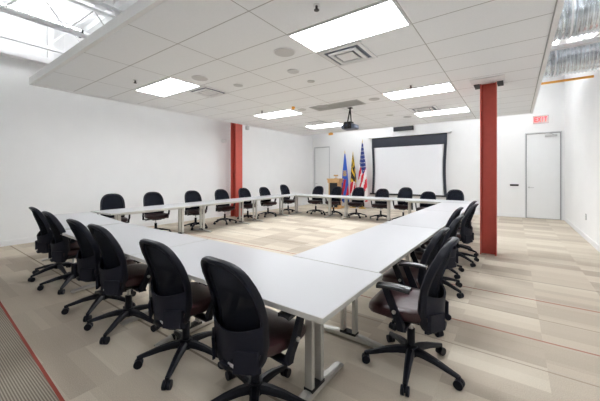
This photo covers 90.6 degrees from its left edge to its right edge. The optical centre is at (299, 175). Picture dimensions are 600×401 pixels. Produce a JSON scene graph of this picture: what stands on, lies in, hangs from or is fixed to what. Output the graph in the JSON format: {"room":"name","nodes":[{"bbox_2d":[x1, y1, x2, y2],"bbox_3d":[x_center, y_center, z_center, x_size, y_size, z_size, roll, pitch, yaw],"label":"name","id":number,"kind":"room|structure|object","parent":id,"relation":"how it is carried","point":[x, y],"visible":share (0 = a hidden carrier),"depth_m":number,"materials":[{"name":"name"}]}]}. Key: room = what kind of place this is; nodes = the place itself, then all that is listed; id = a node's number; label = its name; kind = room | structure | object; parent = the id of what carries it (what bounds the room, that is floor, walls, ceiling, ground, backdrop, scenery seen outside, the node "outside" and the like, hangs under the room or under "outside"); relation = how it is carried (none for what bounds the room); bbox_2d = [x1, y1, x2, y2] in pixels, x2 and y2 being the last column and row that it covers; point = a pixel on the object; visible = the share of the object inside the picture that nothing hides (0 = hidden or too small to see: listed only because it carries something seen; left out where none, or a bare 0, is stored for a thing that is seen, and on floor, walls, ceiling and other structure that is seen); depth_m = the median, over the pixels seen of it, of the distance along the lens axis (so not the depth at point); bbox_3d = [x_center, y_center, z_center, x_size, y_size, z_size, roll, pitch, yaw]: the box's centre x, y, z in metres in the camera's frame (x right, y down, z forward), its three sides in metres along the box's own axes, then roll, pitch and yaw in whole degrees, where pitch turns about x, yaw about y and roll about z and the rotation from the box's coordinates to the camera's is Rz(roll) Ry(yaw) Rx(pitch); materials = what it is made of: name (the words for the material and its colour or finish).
{"room":"conference room","nodes":[
{"label":"conference room","id":0,"kind":"room"},
{"bbox_2d":[0,12,312,240],"bbox_3d":[-3.548,-0.975,9.296,0.150,4.750,14.100,0,0,36],"label":"wall","id":1,"kind":"structure","parent":0,"point":[61,152],"depth_m":7.28,"materials":[{"name":"paint"}]},
{"bbox_2d":[0,46,54,64],"bbox_3d":[-3.422,-2.465,9.205,0.160,0.130,14.100,0,0,36],"label":"trim","id":2,"kind":"structure","parent":1,"relation":"attached to","point":[5,51],"depth_m":6.07,"materials":[{"name":"white metal"}]},
{"bbox_2d":[47,27,53,58],"bbox_3d":[-4.251,-2.940,8.077,0.100,0.820,4.100,0,0,36],"label":"trim","id":3,"kind":"structure","parent":1,"relation":"attached to","point":[50,31],"depth_m":6.42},
{"bbox_2d":[0,202,309,246],"bbox_3d":[-3.481,1.345,9.248,0.015,0.110,14.100,0,0,36],"label":"baseboard","id":4,"kind":"structure","parent":1,"relation":"attached to","point":[30,239],"depth_m":8.71,"materials":[{"name":"paint"}]},
{"bbox_2d":[0,0,581,45],"bbox_3d":[0.369,-3.345,6.461,9.820,0.170,14.100,0,0,36],"label":"ceiling","id":5,"kind":"structure","parent":0,"point":[91,23],"depth_m":5.94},
{"bbox_2d":[0,3,83,37],"bbox_3d":[-5.139,-3.040,5.078,0.150,0.420,2.400,0,0,36],"label":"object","id":6,"kind":"object","parent":5,"relation":"hanging from","point":[1,4],"visible":0.54,"depth_m":5.48,"materials":[{"name":"white metal"}]},
{"bbox_2d":[0,15,90,53],"bbox_3d":[-3.058,-2.880,8.942,0.100,0.600,14.100,0,0,36],"label":"roof truss","id":7,"kind":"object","parent":5,"relation":"attached to","point":[4,36],"depth_m":5.87,"materials":[{"name":"white metal"}]},
{"bbox_2d":[0,0,115,37],"bbox_3d":[-2.069,-2.880,8.226,0.100,0.600,14.100,0,0,36],"label":"roof truss","id":8,"kind":"object","parent":5,"relation":"attached to","point":[3,9],"depth_m":5.28,"materials":[{"name":"white metal"}]},
{"bbox_2d":[83,0,122,13],"bbox_3d":[-0.935,-2.880,7.405,0.100,0.600,14.100,0,0,36],"label":"roof beam","id":9,"kind":"structure","parent":5,"relation":"attached to","point":[101,4],"depth_m":4.53,"materials":[{"name":"white metal"}]},
{"bbox_2d":[29,0,564,135],"bbox_3d":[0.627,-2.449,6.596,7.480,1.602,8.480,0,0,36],"label":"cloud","id":10,"kind":"object","parent":5,"relation":"hanging from","point":[226,42],"visible":0.94,"depth_m":4.27,"materials":[{"name":"tile"}]},
{"bbox_2d":[135,77,200,96],"bbox_3d":[-2.503,-1.654,5.590,1.250,0.012,0.600,0,0,36],"label":"ceiling light","id":11,"kind":"object","parent":10,"relation":"attached to","point":[169,86],"visible":1,"depth_m":5.55,"materials":[{"name":"white plastic"}]},
{"bbox_2d":[191,75,208,80],"bbox_3d":[-1.693,-1.655,5.028,0.283,0.015,0.283,0,0,36],"label":"ceiling speaker","id":12,"kind":"object","parent":10,"relation":"attached to","point":[195,77],"visible":1,"depth_m":5.02},
{"bbox_2d":[186,85,229,97],"bbox_3d":[-1.811,-1.645,5.854,0.600,0.030,0.600,0,0,36],"label":"ceiling vent","id":13,"kind":"object","parent":10,"relation":"attached to","point":[206,91],"visible":0.99,"depth_m":5.80,"materials":[{"name":"white metal"}]},
{"bbox_2d":[253,109,302,118],"bbox_3d":[-0.603,-1.654,7.992,1.250,0.012,0.600,0,0,36],"label":"ceiling light","id":14,"kind":"object","parent":10,"relation":"attached to","point":[288,112],"visible":1,"depth_m":7.99,"materials":[{"name":"white plastic"}]},
{"bbox_2d":[274,47,294,56],"bbox_3d":[-0.207,-1.655,3.977,0.293,0.015,0.293,0,0,36],"label":"ceiling speaker","id":15,"kind":"object","parent":10,"relation":"attached to","point":[282,52],"visible":1,"depth_m":3.96},
{"bbox_2d":[287,69,299,73],"bbox_3d":[-0.107,-1.655,4.695,0.202,0.015,0.202,0,0,36],"label":"ceiling speaker","id":16,"kind":"object","parent":10,"relation":"attached to","point":[291,71],"visible":1,"depth_m":4.68},
{"bbox_2d":[313,3,319,11],"bbox_3d":[0.161,-1.633,2.883,0.070,0.053,0.070,0,0,36],"label":"sprinkler head","id":17,"kind":"object","parent":10,"relation":"attached to","point":[315,5],"visible":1,"depth_m":2.88},
{"bbox_2d":[305,120,330,124],"bbox_3d":[0.564,-1.645,9.221,0.600,0.030,0.600,0,0,36],"label":"ceiling vent","id":18,"kind":"object","parent":10,"relation":"attached to","point":[318,122],"visible":1,"depth_m":9.14,"materials":[{"name":"white metal"}]},
{"bbox_2d":[304,122,342,128],"bbox_3d":[0.827,-1.654,9.796,1.250,0.012,0.600,0,0,36],"label":"ceiling light","id":19,"kind":"object","parent":10,"relation":"attached to","point":[336,123],"visible":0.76,"depth_m":9.73,"materials":[{"name":"white plastic"}]},
{"bbox_2d":[309,99,365,110],"bbox_3d":[0.865,-1.653,6.985,1.250,0.014,0.470,0,0,36],"label":"return grille","id":20,"kind":"object","parent":10,"relation":"attached to","point":[356,102],"visible":1,"depth_m":6.94,"materials":[{"name":"grey metal"}]},
{"bbox_2d":[318,41,376,66],"bbox_3d":[0.659,-1.645,4.066,0.600,0.030,0.600,0,0,36],"label":"ceiling vent","id":21,"kind":"object","parent":10,"relation":"attached to","point":[355,52],"visible":1,"depth_m":4.01,"materials":[{"name":"white metal"}]},
{"bbox_2d":[287,0,410,52],"bbox_3d":[0.531,-1.654,3.369,1.250,0.012,0.600,0,0,36],"label":"ceiling light","id":22,"kind":"object","parent":10,"relation":"attached to","point":[384,16],"visible":1,"depth_m":3.31,"materials":[{"name":"white plastic"}]},
{"bbox_2d":[341,107,358,130],"bbox_3d":[1.199,-1.395,7.196,0.360,0.530,0.376,0,0,34],"label":"projector","id":23,"kind":"object","parent":10,"relation":"hanging from","point":[349,125],"visible":1,"depth_m":7.13,"materials":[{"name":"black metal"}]},
{"bbox_2d":[368,98,379,100],"bbox_3d":[1.596,-1.655,6.400,0.242,0.015,0.242,0,0,36],"label":"ceiling speaker","id":24,"kind":"object","parent":10,"relation":"attached to","point":[369,99],"visible":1,"depth_m":6.40},
{"bbox_2d":[382,82,455,99],"bbox_3d":[2.325,-1.654,5.847,1.250,0.012,0.600,0,0,36],"label":"ceiling light","id":25,"kind":"object","parent":10,"relation":"attached to","point":[443,87],"visible":1,"depth_m":5.81,"materials":[{"name":"white plastic"}]},
{"bbox_2d":[409,105,439,112],"bbox_3d":[3.088,-1.645,7.369,0.600,0.030,0.600,0,0,36],"label":"ceiling vent","id":26,"kind":"object","parent":10,"relation":"attached to","point":[432,107],"visible":1,"depth_m":7.29,"materials":[{"name":"white metal"}]},
{"bbox_2d":[413,107,469,116],"bbox_3d":[3.674,-1.654,7.710,1.250,0.012,0.600,0,0,36],"label":"ceiling light","id":27,"kind":"object","parent":10,"relation":"attached to","point":[461,109],"visible":1,"depth_m":7.71,"materials":[{"name":"white plastic"}]},
{"bbox_2d":[470,74,504,89],"bbox_3d":[3.312,-1.644,5.232,0.500,0.028,0.620,0,0,36],"label":"bracket","id":28,"kind":"object","parent":10,"relation":"attached to","point":[499,79],"depth_m":5.10,"materials":[{"name":"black metal"}]},
{"bbox_2d":[558,37,567,44],"bbox_3d":[6.025,-3.060,6.873,0.150,0.380,2.400,0,0,36],"label":"strip light","id":29,"kind":"object","parent":5,"relation":"hanging from","point":[561,41],"visible":0.02,"depth_m":6.40,"materials":[{"name":"white"}]},
{"bbox_2d":[543,41,599,78],"bbox_3d":[4.345,-2.560,5.928,2.488,1.380,0.580,0,0,36],"label":"air duct","id":30,"kind":"object","parent":5,"relation":"hanging from","point":[578,59],"visible":0.3,"depth_m":5.29,"materials":[{"name":"silver metal"}]},
{"bbox_2d":[550,33,599,51],"bbox_3d":[4.030,-2.350,5.477,2.506,0.300,0.100,0,0,36],"label":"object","id":31,"kind":"object","parent":5,"relation":"hanging from","point":[595,39],"visible":0.14,"depth_m":4.99,"materials":[{"name":"white metal"}]},
{"bbox_2d":[554,0,599,40],"bbox_3d":[3.190,-2.560,4.332,2.488,1.380,0.620,0,0,36],"label":"air duct","id":32,"kind":"object","parent":5,"relation":"hanging from","point":[578,17],"visible":0.14,"depth_m":3.80,"materials":[{"name":"silver metal"}]},
{"bbox_2d":[0,204,599,400],"bbox_3d":[0.369,1.450,6.461,9.920,0.100,14.500,0,0,36],"label":"floor","id":33,"kind":"structure","parent":0,"point":[525,326],"depth_m":2.59,"materials":[{"name":"carpet"}]},
{"bbox_2d":[28,207,76,281],"bbox_3d":[-3.428,0.907,4.227,0.682,0.982,0.690,0,0,40],"label":"office chair","id":34,"kind":"object","parent":33,"relation":"on","point":[45,235],"visible":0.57,"depth_m":4.00,"materials":[{"name":"black plastic"}]},
{"bbox_2d":[37,211,78,294],"bbox_3d":[-2.924,0.912,3.830,0.682,0.972,0.690,0,0,40],"label":"office chair","id":35,"kind":"object","parent":33,"relation":"on","point":[61,250],"visible":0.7,"depth_m":3.60,"materials":[{"name":"black plastic"}]},
{"bbox_2d":[41,212,124,260],"bbox_3d":[-3.533,1.040,4.687,1.924,0.720,0.800,0,0,42],"label":"table","id":36,"kind":"object","parent":33,"relation":"on","point":[86,218],"visible":0.21,"depth_m":4.75,"materials":[{"name":"white laminate"}]},
{"bbox_2d":[61,219,135,321],"bbox_3d":[-2.104,0.912,3.189,0.682,0.972,0.687,0,0,38],"label":"office chair","id":37,"kind":"object","parent":33,"relation":"on","point":[88,256],"visible":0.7,"depth_m":2.94,"materials":[{"name":"black fabric"}]},
{"bbox_2d":[100,193,130,222],"bbox_3d":[-3.960,0.892,6.317,0.690,1.012,0.671,0,0,-38],"label":"office chair","id":38,"kind":"object","parent":33,"relation":"on","point":[108,201],"visible":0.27,"depth_m":6.49,"materials":[{"name":"black fabric"}]},
{"bbox_2d":[84,224,159,344],"bbox_3d":[-1.604,0.907,2.814,0.690,0.982,0.671,0,0,38],"label":"office chair","id":39,"kind":"object","parent":33,"relation":"on","point":[114,277],"visible":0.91,"depth_m":2.60,"materials":[{"name":"black plastic"}]},
{"bbox_2d":[62,223,207,325],"bbox_3d":[-2.000,1.040,3.436,1.924,0.720,0.800,0,0,36],"label":"table","id":40,"kind":"object","parent":33,"relation":"on","point":[127,235],"visible":0.26,"depth_m":3.34,"materials":[{"name":"white laminate"}]},
{"bbox_2d":[91,203,201,235],"bbox_3d":[-3.184,1.040,6.405,0.760,0.720,2.044,0,0,32],"label":"table","id":41,"kind":"object","parent":33,"relation":"on","point":[117,213],"visible":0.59,"depth_m":6.39,"materials":[{"name":"laminate"}]},
{"bbox_2d":[142,192,171,231],"bbox_3d":[-3.429,0.892,7.091,0.682,1.012,0.690,0,0,-42],"label":"office chair","id":42,"kind":"object","parent":33,"relation":"on","point":[150,198],"visible":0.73,"depth_m":7.16,"materials":[{"name":"black fabric"}]},
{"bbox_2d":[133,239,222,389],"bbox_3d":[-0.861,0.917,2.289,0.690,0.962,0.671,0,0,36],"label":"office chair","id":43,"kind":"object","parent":33,"relation":"on","point":[174,299],"visible":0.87,"depth_m":2.08,"materials":[{"name":"black plastic"}]},
{"bbox_2d":[184,190,207,229],"bbox_3d":[-2.820,0.898,8.000,0.713,1.004,0.680,0,0,-42],"label":"office chair","id":44,"kind":"object","parent":33,"relation":"on","point":[191,195],"visible":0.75,"depth_m":8.04,"materials":[{"name":"black fabric"}]},
{"bbox_2d":[188,198,257,231],"bbox_3d":[-2.109,1.040,8.151,0.760,0.720,2.044,0,0,32],"label":"table","id":45,"kind":"object","parent":33,"relation":"on","point":[233,200],"visible":0.94,"depth_m":7.79,"materials":[{"name":"white laminate"}]},
{"bbox_2d":[213,189,236,224],"bbox_3d":[-2.238,0.897,8.789,0.682,1.002,0.690,0,0,-44],"label":"office chair","id":46,"kind":"object","parent":33,"relation":"on","point":[220,194],"visible":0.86,"depth_m":8.80,"materials":[{"name":"black fabric"}]},
{"bbox_2d":[231,123,241,216],"bbox_3d":[-2.200,-0.925,10.296,0.260,4.650,0.300,0,0,36],"label":"steel column","id":47,"kind":"structure","parent":33,"relation":"on","point":[236,129],"depth_m":10.26,"materials":[{"name":"red metal"}]},
{"bbox_2d":[237,188,258,220],"bbox_3d":[-1.673,0.893,9.544,0.681,1.014,0.697,0,0,44],"label":"office chair","id":48,"kind":"object","parent":33,"relation":"on","point":[243,192],"visible":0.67,"depth_m":9.64,"materials":[{"name":"black fabric"}]},
{"bbox_2d":[201,256,305,400],"bbox_3d":[-0.270,0.917,1.820,0.684,0.962,0.680,0,0,40],"label":"office chair","id":49,"kind":"object","parent":33,"relation":"on","point":[246,332],"visible":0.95,"depth_m":1.62,"materials":[{"name":"black plastic"}]},
{"bbox_2d":[131,239,382,400],"bbox_3d":[-0.437,1.040,2.304,1.924,0.720,0.800,0,0,36],"label":"table","id":50,"kind":"object","parent":33,"relation":"on","point":[314,291],"visible":0.85,"depth_m":1.95,"materials":[{"name":"laminate"}]},
{"bbox_2d":[258,187,276,216],"bbox_3d":[-1.100,0.892,10.368,0.688,1.012,0.682,0,0,44],"label":"office chair","id":51,"kind":"object","parent":33,"relation":"on","point":[263,191],"visible":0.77,"depth_m":10.36,"materials":[{"name":"black fabric"}]},
{"bbox_2d":[244,194,294,221],"bbox_3d":[-1.035,1.040,9.897,0.760,0.720,2.044,0,0,32],"label":"table","id":52,"kind":"object","parent":33,"relation":"on","point":[266,197],"visible":0.82,"depth_m":9.62,"materials":[{"name":"white laminate"}]},
{"bbox_2d":[280,184,296,213],"bbox_3d":[-0.457,0.862,11.318,0.675,1.072,0.687,0,0,40],"label":"office chair","id":53,"kind":"object","parent":33,"relation":"on","point":[284,189],"visible":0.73,"depth_m":11.32,"materials":[{"name":"black fabric"}]},
{"bbox_2d":[284,194,342,217],"bbox_3d":[0.448,1.040,10.620,2.044,0.720,0.800,0,0,36],"label":"table","id":54,"kind":"object","parent":33,"relation":"on","point":[329,197],"visible":0.93,"depth_m":10.36,"materials":[{"name":"white laminate"}]},
{"bbox_2d":[306,186,324,213],"bbox_3d":[0.578,0.887,11.064,0.690,1.022,0.671,0,0,33],"label":"office chair","id":55,"kind":"object","parent":33,"relation":"on","point":[319,190],"visible":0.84,"depth_m":11.14,"materials":[{"name":"black fabric"}]},
{"bbox_2d":[324,186,342,215],"bbox_3d":[1.220,0.887,10.630,0.682,1.022,0.688,0,0,40],"label":"office chair","id":56,"kind":"object","parent":33,"relation":"on","point":[337,190],"visible":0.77,"depth_m":10.73,"materials":[{"name":"black fabric"}]},
{"bbox_2d":[327,178,343,208],"bbox_3d":[1.523,0.755,12.848,0.580,1.290,0.520,0,0,28],"label":"lectern","id":57,"kind":"object","parent":33,"relation":"on","point":[332,182],"visible":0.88,"depth_m":12.69,"materials":[{"name":"brown wood"}]},
{"bbox_2d":[342,154,348,207],"bbox_3d":[2.029,0.120,13.279,0.319,2.560,0.366,0,0,-25],"label":"flag","id":58,"kind":"object","parent":33,"relation":"on","point":[345,189],"visible":0.84,"depth_m":13.21,"materials":[{"name":"blue fabric"}]},
{"bbox_2d":[349,154,356,207],"bbox_3d":[2.344,0.155,13.117,0.378,2.490,0.300,0,0,36],"label":"flag","id":59,"kind":"object","parent":33,"relation":"on","point":[353,185],"visible":0.8,"depth_m":13.06,"materials":[{"name":"multicoloured fabric"}]},
{"bbox_2d":[348,187,366,217],"bbox_3d":[1.913,0.892,10.136,0.682,1.012,0.684,0,0,36],"label":"office chair","id":60,"kind":"object","parent":33,"relation":"on","point":[358,191],"visible":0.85,"depth_m":10.15,"materials":[{"name":"black fabric"}]},
{"bbox_2d":[358,140,367,208],"bbox_3d":[2.716,-0.095,12.789,0.377,2.990,0.447,0,0,-25],"label":"flag","id":61,"kind":"object","parent":33,"relation":"on","point":[362,178],"visible":0.79,"depth_m":12.71,"materials":[{"name":"multicoloured fabric"}]},
{"bbox_2d":[293,223,439,347],"bbox_3d":[0.869,1.040,3.179,0.760,0.720,2.134,0,0,36],"label":"table","id":62,"kind":"object","parent":33,"relation":"on","point":[376,249],"visible":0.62,"depth_m":2.67,"materials":[{"name":"laminate"}]},
{"bbox_2d":[332,196,400,222],"bbox_3d":[2.108,1.040,9.418,2.044,0.720,0.800,0,0,36],"label":"table","id":63,"kind":"object","parent":33,"relation":"on","point":[345,198],"visible":0.89,"depth_m":9.39,"materials":[{"name":"white laminate"}]},
{"bbox_2d":[370,189,390,220],"bbox_3d":[2.600,0.907,9.599,0.690,0.982,0.672,0,0,31],"label":"office chair","id":64,"kind":"object","parent":33,"relation":"on","point":[380,192],"visible":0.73,"depth_m":9.69,"materials":[{"name":"black fabric"}]},
{"bbox_2d":[392,187,412,219],"bbox_3d":[3.210,0.877,9.185,0.682,1.042,0.690,0,0,39],"label":"office chair","id":65,"kind":"object","parent":33,"relation":"on","point":[405,192],"visible":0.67,"depth_m":9.31,"materials":[{"name":"black fabric"}]},
{"bbox_2d":[362,237,464,396],"bbox_3d":[0.817,0.911,2.169,0.687,0.974,0.682,0,0,33],"label":"office chair","id":66,"kind":"object","parent":33,"relation":"on","point":[427,306],"visible":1,"depth_m":2.00,"materials":[{"name":"black plastic"}]},
{"bbox_2d":[382,227,450,336],"bbox_3d":[1.096,0.937,2.910,0.671,0.922,0.690,0,0,36],"label":"office chair","id":67,"kind":"object","parent":33,"relation":"on","point":[396,274],"visible":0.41,"depth_m":2.69,"materials":[{"name":"black plastic"}]},
{"bbox_2d":[384,210,463,262],"bbox_3d":[2.124,1.040,4.913,0.760,0.720,2.134,0,0,36],"label":"table","id":68,"kind":"object","parent":33,"relation":"on","point":[421,218],"visible":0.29,"depth_m":4.64,"materials":[{"name":"white laminate"}]},
{"bbox_2d":[415,191,435,210],"bbox_3d":[3.749,0.932,8.812,0.685,0.932,0.678,0,0,36],"label":"office chair","id":69,"kind":"object","parent":33,"relation":"on","point":[428,194],"visible":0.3,"depth_m":8.97,"materials":[{"name":"black fabric"}]},
{"bbox_2d":[410,215,464,298],"bbox_3d":[1.668,0.932,3.689,0.684,0.932,0.682,0,0,36],"label":"office chair","id":70,"kind":"object","parent":33,"relation":"on","point":[454,226],"visible":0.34,"depth_m":3.48,"materials":[{"name":"black plastic"}]},
{"bbox_2d":[395,198,479,213],"bbox_3d":[3.769,1.040,8.216,2.044,0.720,0.800,0,0,36],"label":"table","id":71,"kind":"object","parent":33,"relation":"on","point":[409,200],"visible":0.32,"depth_m":8.24,"materials":[{"name":"laminate"}]},
{"bbox_2d":[424,207,463,278],"bbox_3d":[2.023,0.917,4.362,0.671,0.962,0.690,0,0,36],"label":"office chair","id":72,"kind":"object","parent":33,"relation":"on","point":[456,213],"visible":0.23,"depth_m":4.08,"materials":[{"name":"black fabric"}]},
{"bbox_2d":[421,202,469,211],"bbox_3d":[3.379,1.040,6.646,0.760,0.720,2.134,0,0,36],"label":"table","id":73,"kind":"object","parent":33,"relation":"on","point":[443,206],"visible":0.3,"depth_m":6.62,"materials":[{"name":"white laminate"}]},
{"bbox_2d":[446,189,463,200],"bbox_3d":[4.331,0.893,8.347,0.703,1.014,0.687,0,0,33],"label":"office chair","id":74,"kind":"object","parent":33,"relation":"on","point":[454,194],"visible":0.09,"depth_m":8.56,"materials":[{"name":"black fabric"}]},
{"bbox_2d":[456,203,478,266],"bbox_3d":[2.555,0.917,4.892,0.671,0.962,0.690,0,0,38],"label":"office chair","id":75,"kind":"object","parent":33,"relation":"on","point":[465,234],"visible":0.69,"depth_m":4.65,"materials":[{"name":"black fabric"}]},
{"bbox_2d":[458,201,478,255],"bbox_3d":[2.863,0.917,5.416,0.690,0.962,0.682,0,0,36],"label":"office chair","id":76,"kind":"object","parent":33,"relation":"on","point":[473,202],"visible":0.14,"depth_m":5.22,"materials":[{"name":"black plastic"}]},
{"bbox_2d":[480,82,496,255],"bbox_3d":[3.400,-0.925,5.353,0.245,4.650,0.260,0,0,36],"label":"steel column","id":77,"kind":"structure","parent":33,"relation":"on","point":[488,92],"depth_m":5.34,"materials":[{"name":"red metal"}]},
{"bbox_2d":[313,75,564,219],"bbox_3d":[4.547,-0.975,12.233,9.820,4.750,0.150,0,0,36],"label":"wall","id":78,"kind":"structure","parent":0,"point":[463,142],"depth_m":10.81,"materials":[{"name":"paint"}]},
{"bbox_2d":[314,146,329,204],"bbox_3d":[1.099,-0.020,14.675,0.890,2.840,0.176,0,0,36],"label":"door","id":79,"kind":"structure","parent":78,"relation":"in","point":[321,154],"depth_m":14.65,"materials":[{"name":"paint"}]},
{"bbox_2d":[393,125,413,131],"bbox_3d":[4.269,-1.960,12.275,0.800,0.170,0.106,0,0,36],"label":"bar","id":80,"kind":"object","parent":78,"relation":"attached to","point":[403,128],"visible":1,"depth_m":12.24,"materials":[{"name":"black metal"}]},
{"bbox_2d":[395,126,411,130],"bbox_3d":[4.236,-1.960,12.239,0.748,0.136,0.008,0,0,36],"label":"grille","id":81,"kind":"object","parent":80,"relation":"attached to","point":[403,128],"depth_m":12.23,"materials":[{"name":"black metal"}]},
{"bbox_2d":[368,131,450,196],"bbox_3d":[4.359,-0.450,12.161,3.300,2.500,0.155,0,0,36],"label":"projection screen","id":82,"kind":"object","parent":78,"relation":"attached to","point":[413,161],"visible":0.86,"depth_m":12.06,"materials":[{"name":"fabric"}]},
{"bbox_2d":[342,203,522,217],"bbox_3d":[4.490,1.345,12.172,7.420,0.110,0.015,0,0,36],"label":"baseboard","id":83,"kind":"structure","parent":78,"relation":"attached to","point":[369,206],"depth_m":10.36,"materials":[{"name":"paint"}]},
{"bbox_2d":[509,183,519,188],"bbox_3d":[7.305,0.340,10.125,0.300,0.200,0.030,0,0,36],"label":"wall plate","id":84,"kind":"object","parent":78,"relation":"attached to","point":[511,185],"visible":1,"depth_m":10.12,"materials":[{"name":"paint"}]},
{"bbox_2d":[534,114,546,121],"bbox_3d":[7.860,-1.853,9.698,0.400,0.285,0.070,0,0,36],"label":"exit sign","id":85,"kind":"object","parent":78,"relation":"attached to","point":[543,114],"visible":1,"depth_m":9.68,"materials":[{"name":"plastic"}]},
{"bbox_2d":[525,131,561,219],"bbox_3d":[7.934,-0.015,9.699,0.940,2.830,0.222,0,0,36],"label":"door","id":86,"kind":"structure","parent":78,"relation":"in","point":[543,150],"depth_m":9.70,"materials":[{"name":"paint"}]},
{"bbox_2d":[565,32,599,245],"bbox_3d":[4.285,-0.975,3.626,0.150,4.750,14.100,0,0,36],"label":"wall","id":87,"kind":"structure","parent":0,"point":[582,96],"depth_m":6.80,"materials":[{"name":"paint"}]},
{"bbox_2d":[541,75,593,84],"bbox_3d":[5.415,-1.985,6.228,1.070,0.040,0.040,0,0,36],"label":"bar","id":88,"kind":"object","parent":87,"relation":"attached to","point":[591,76],"visible":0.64,"depth_m":6.12,"materials":[{"name":"paint"}]},
{"bbox_2d":[564,217,599,251],"bbox_3d":[4.218,1.345,3.674,0.015,0.110,14.100,0,0,36],"label":"baseboard","id":89,"kind":"structure","parent":87,"relation":"attached to","point":[594,244],"depth_m":6.62,"materials":[{"name":"paint"}]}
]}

